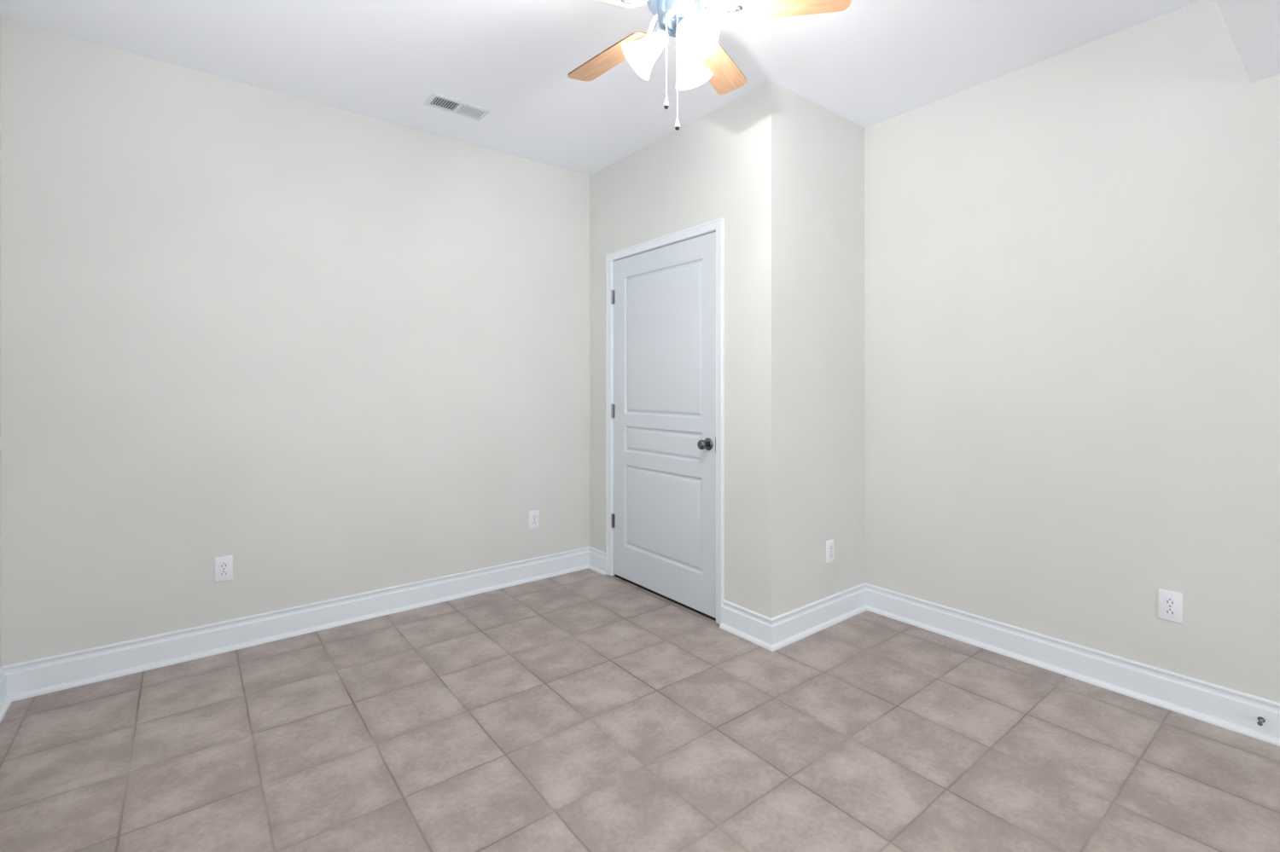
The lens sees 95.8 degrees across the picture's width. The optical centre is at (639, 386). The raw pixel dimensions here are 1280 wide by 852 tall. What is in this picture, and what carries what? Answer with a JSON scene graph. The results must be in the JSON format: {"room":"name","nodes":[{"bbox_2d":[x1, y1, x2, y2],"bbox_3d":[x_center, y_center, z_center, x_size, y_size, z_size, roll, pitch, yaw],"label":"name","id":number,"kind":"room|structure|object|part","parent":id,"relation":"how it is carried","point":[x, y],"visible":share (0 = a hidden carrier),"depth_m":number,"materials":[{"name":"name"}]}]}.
{"room":"empty bedroom","nodes":[
{"label":"empty bedroom","id":0,"kind":"room"},
{"bbox_2d":[0,16,1,668],"bbox_3d":[-0.548,-0.105,-0.328,0.110,2.710,6.580,0,0,-38],"label":"wall","id":1,"kind":"structure","parent":0,"point":[0,16],"depth_m":2.28,"materials":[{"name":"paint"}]},
{"bbox_2d":[0,666,11,723],"bbox_3d":[-0.525,1.181,-0.240,0.034,0.138,6.470,0,0,-38],"label":"baseboard","id":2,"kind":"structure","parent":1,"relation":"attached to","point":[5,701],"depth_m":2.25,"materials":[{"name":"white paint"}]},
{"bbox_2d":[1,18,589,666],"bbox_3d":[-1.154,-0.105,3.448,3.817,2.710,0.110,0,0,-38],"label":"wall","id":3,"kind":"structure","parent":0,"point":[331,352],"depth_m":2.81,"materials":[{"name":"paint"}]},
{"bbox_2d":[214,555,232,582],"bbox_3d":[-1.969,0.864,2.733,0.071,0.116,0.008,0,0,-38],"label":"wall outlet","id":4,"kind":"object","parent":3,"relation":"attached to","point":[223,566],"visible":1,"depth_m":2.73,"materials":[{"name":"white plastic"}]},
{"bbox_2d":[219,570,227,576],"bbox_3d":[-1.968,0.883,2.731,0.034,0.029,0.003,0,0,-38],"label":"receptacle","id":5,"kind":"object","parent":4,"relation":"attached to","point":[222,573],"depth_m":2.73,"materials":[{"name":"white plastic"}]},
{"bbox_2d":[219,561,227,568],"bbox_3d":[-1.968,0.845,2.731,0.034,0.029,0.003,0,0,-38],"label":"receptacle","id":6,"kind":"object","parent":4,"relation":"attached to","point":[222,564],"depth_m":2.73,"materials":[{"name":"white plastic"}]},
{"bbox_2d":[3,546,589,702],"bbox_3d":[-1.431,1.181,3.139,2.780,0.138,0.034,0,0,-38],"label":"baseboard","id":7,"kind":"structure","parent":3,"relation":"attached to","point":[43,676],"depth_m":2.81,"materials":[{"name":"white paint"}]},
{"bbox_2d":[529,510,539,529],"bbox_3d":[-0.685,0.862,3.741,0.071,0.116,0.008,0,0,-38],"label":"wall outlet","id":8,"kind":"object","parent":3,"relation":"attached to","point":[534,514],"visible":1,"depth_m":3.74,"materials":[{"name":"white plastic"}]},
{"bbox_2d":[0,0,1200,175],"bbox_3d":[-0.201,-1.510,2.233,3.817,0.100,3.199,0,0,-38],"label":"ceiling","id":9,"kind":"structure","parent":0,"point":[867,63],"depth_m":2.52,"materials":[{"name":"white paint"}]},
{"bbox_2d":[424,93,489,121],"bbox_3d":[-0.953,-1.457,3.017,0.299,0.007,0.140,0,0,-38],"label":"ceiling vent","id":10,"kind":"object","parent":9,"relation":"in","point":[437,101],"visible":1,"depth_m":3.01,"materials":[{"name":"white metal"}]},
{"bbox_2d":[567,0,851,130],"bbox_3d":[0.096,-1.130,1.879,1.038,0.660,1.017,0,0,-38],"label":"ceiling fan","id":11,"kind":"object","parent":9,"relation":"hanging from","point":[677,19],"visible":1,"depth_m":1.86,"materials":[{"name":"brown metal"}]},
{"bbox_3d":[-0.109,-1.200,2.111,0.122,0.006,0.396,-15,10,-42],"label":"blade","id":12,"kind":"part","parent":11,"relation":"part of","materials":[{"name":"brown wood"}]},
{"bbox_3d":[-0.184,-1.200,1.721,0.396,0.006,0.122,0,11,-25],"label":"blade","id":13,"kind":"part","parent":11,"relation":"part of","materials":[{"name":"brown wood"}]},
{"bbox_2d":[653,29,670,46],"bbox_3d":[0.072,-1.135,1.868,0.061,0.067,0.059,0,0,-38],"label":"bulb","id":14,"kind":"object","parent":11,"relation":"attached to","point":[660,34],"depth_m":1.86,"materials":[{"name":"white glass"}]},
{"bbox_3d":[0.084,-1.040,1.812,0.004,0.265,0.009,0,0,41],"label":"pull chain","id":15,"kind":"part","parent":11,"relation":"part of","materials":[{"name":"silver metal"}]},
{"bbox_3d":[0.117,-1.002,1.807,0.004,0.329,0.009,0,0,1],"label":"pull chain","id":16,"kind":"part","parent":11,"relation":"part of","materials":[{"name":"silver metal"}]},
{"bbox_2d":[677,17,694,37],"bbox_3d":[0.138,-1.135,1.819,0.055,0.067,0.065,0,0,-38],"label":"bulb","id":17,"kind":"object","parent":11,"relation":"attached to","point":[685,25],"depth_m":1.81,"materials":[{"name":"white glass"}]},
{"bbox_3d":[0.286,-1.200,2.160,0.122,0.006,0.396,-13,-6,28],"label":"blade","id":18,"kind":"part","parent":11,"relation":"part of","materials":[{"name":"brown wood"}]},
{"bbox_3d":[0.454,-1.200,1.800,0.396,0.006,0.122,0,-11,11],"label":"blade","id":19,"kind":"part","parent":11,"relation":"part of","materials":[{"name":"brown wood"}]},
{"bbox_2d":[0,569,1279,851],"bbox_3d":[0.876,1.290,0.859,3.817,0.080,6.690,0,0,-38],"label":"floor","id":20,"kind":"structure","parent":0,"point":[586,710],"depth_m":1.99,"materials":[{"name":"tile"}]},
{"bbox_2d":[589,81,785,618],"bbox_3d":[0.184,-0.105,3.422,0.110,2.710,1.582,0,0,-38],"label":"wall","id":21,"kind":"structure","parent":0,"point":[729,163],"depth_m":2.95,"materials":[{"name":"paint"}]},
{"bbox_2d":[610,232,715,621],"bbox_3d":[0.103,0.214,3.415,0.102,2.069,0.950,0,0,-38],"label":"door","id":22,"kind":"structure","parent":21,"relation":"in","point":[663,519],"depth_m":3.38,"materials":[{"name":"white paint"}]},
{"bbox_3d":[0.338,0.311,3.079,0.056,0.053,0.053,0,0,-38],"label":"knob","id":23,"kind":"part","parent":22,"relation":"part of","materials":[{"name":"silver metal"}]},
{"bbox_2d":[605,217,723,624],"bbox_3d":[0.149,0.185,3.452,0.128,2.122,1.052,0,0,-38],"label":"door frame","id":24,"kind":"structure","parent":21,"relation":"attached to","point":[717,225],"depth_m":3.30,"materials":[{"name":"white paint"}]},
{"bbox_2d":[588,546,772,651],"bbox_3d":[0.138,1.181,3.364,0.034,0.138,1.616,0,0,-38],"label":"baseboard","id":25,"kind":"structure","parent":21,"relation":"attached to","point":[755,628],"depth_m":2.90,"materials":[{"name":"white paint"}]},
{"bbox_2d":[785,88,864,612],"bbox_3d":[0.959,-0.105,3.095,0.706,2.710,0.110,0,0,-38],"label":"wall","id":26,"kind":"structure","parent":0,"point":[825,149],"depth_m":3.03,"materials":[{"name":"paint"}]},
{"bbox_2d":[771,582,866,651],"bbox_3d":[0.947,1.181,2.994,0.851,0.138,0.034,0,0,-38],"label":"baseboard","id":27,"kind":"structure","parent":26,"relation":"attached to","point":[790,627],"depth_m":2.96,"materials":[{"name":"white paint"}]},
{"bbox_2d":[826,539,834,563],"bbox_3d":[1.009,0.874,3.060,0.071,0.116,0.008,0,0,-38],"label":"wall outlet","id":28,"kind":"object","parent":26,"relation":"attached to","point":[829,544],"visible":1,"depth_m":3.05,"materials":[{"name":"white plastic"}]},
{"bbox_2d":[864,0,1279,703],"bbox_3d":[2.369,-0.105,1.960,0.110,2.710,6.580,0,0,-38],"label":"wall","id":29,"kind":"structure","parent":0,"point":[1072,258],"depth_m":2.46,"materials":[{"name":"paint"}]},
{"bbox_2d":[864,582,1279,746],"bbox_3d":[2.766,1.181,1.337,0.034,0.138,4.888,0,0,-38],"label":"baseboard","id":30,"kind":"structure","parent":29,"relation":"attached to","point":[1232,710],"depth_m":2.42,"materials":[{"name":"white paint"}]},
{"bbox_2d":[1256,716,1265,726],"bbox_3d":[2.188,1.184,2.037,0.047,0.019,0.019,0,0,-38],"label":"door stop","id":31,"kind":"object","parent":30,"relation":"attached to","point":[1260,719],"visible":1,"depth_m":2.04,"materials":[{"name":"grey metal"}]},
{"bbox_2d":[1157,588,1182,623],"bbox_3d":[2.065,0.857,2.251,0.008,0.116,0.071,0,0,-38],"label":"wall outlet","id":32,"kind":"object","parent":29,"relation":"attached to","point":[1170,603],"visible":1,"depth_m":2.25,"materials":[{"name":"white plastic"}]},
{"bbox_2d":[1163,607,1175,616],"bbox_3d":[2.063,0.876,2.249,0.003,0.029,0.034,0,0,-38],"label":"receptacle","id":33,"kind":"object","parent":32,"relation":"attached to","point":[1167,611],"depth_m":2.25,"materials":[{"name":"white plastic"}]},
{"bbox_2d":[1163,597,1175,605],"bbox_3d":[2.063,0.838,2.249,0.003,0.029,0.034,0,0,-38],"label":"receptacle","id":34,"kind":"object","parent":32,"relation":"attached to","point":[1167,601],"depth_m":2.25,"materials":[{"name":"white plastic"}]},
{"bbox_2d":[1216,0,1279,82],"bbox_3d":[1.830,-1.328,-0.356,3.597,0.465,3.381,0,0,-38],"label":"soffit","id":35,"kind":"structure","parent":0,"point":[1253,26],"depth_m":1.79,"materials":[{"name":"white paint"}]}
]}

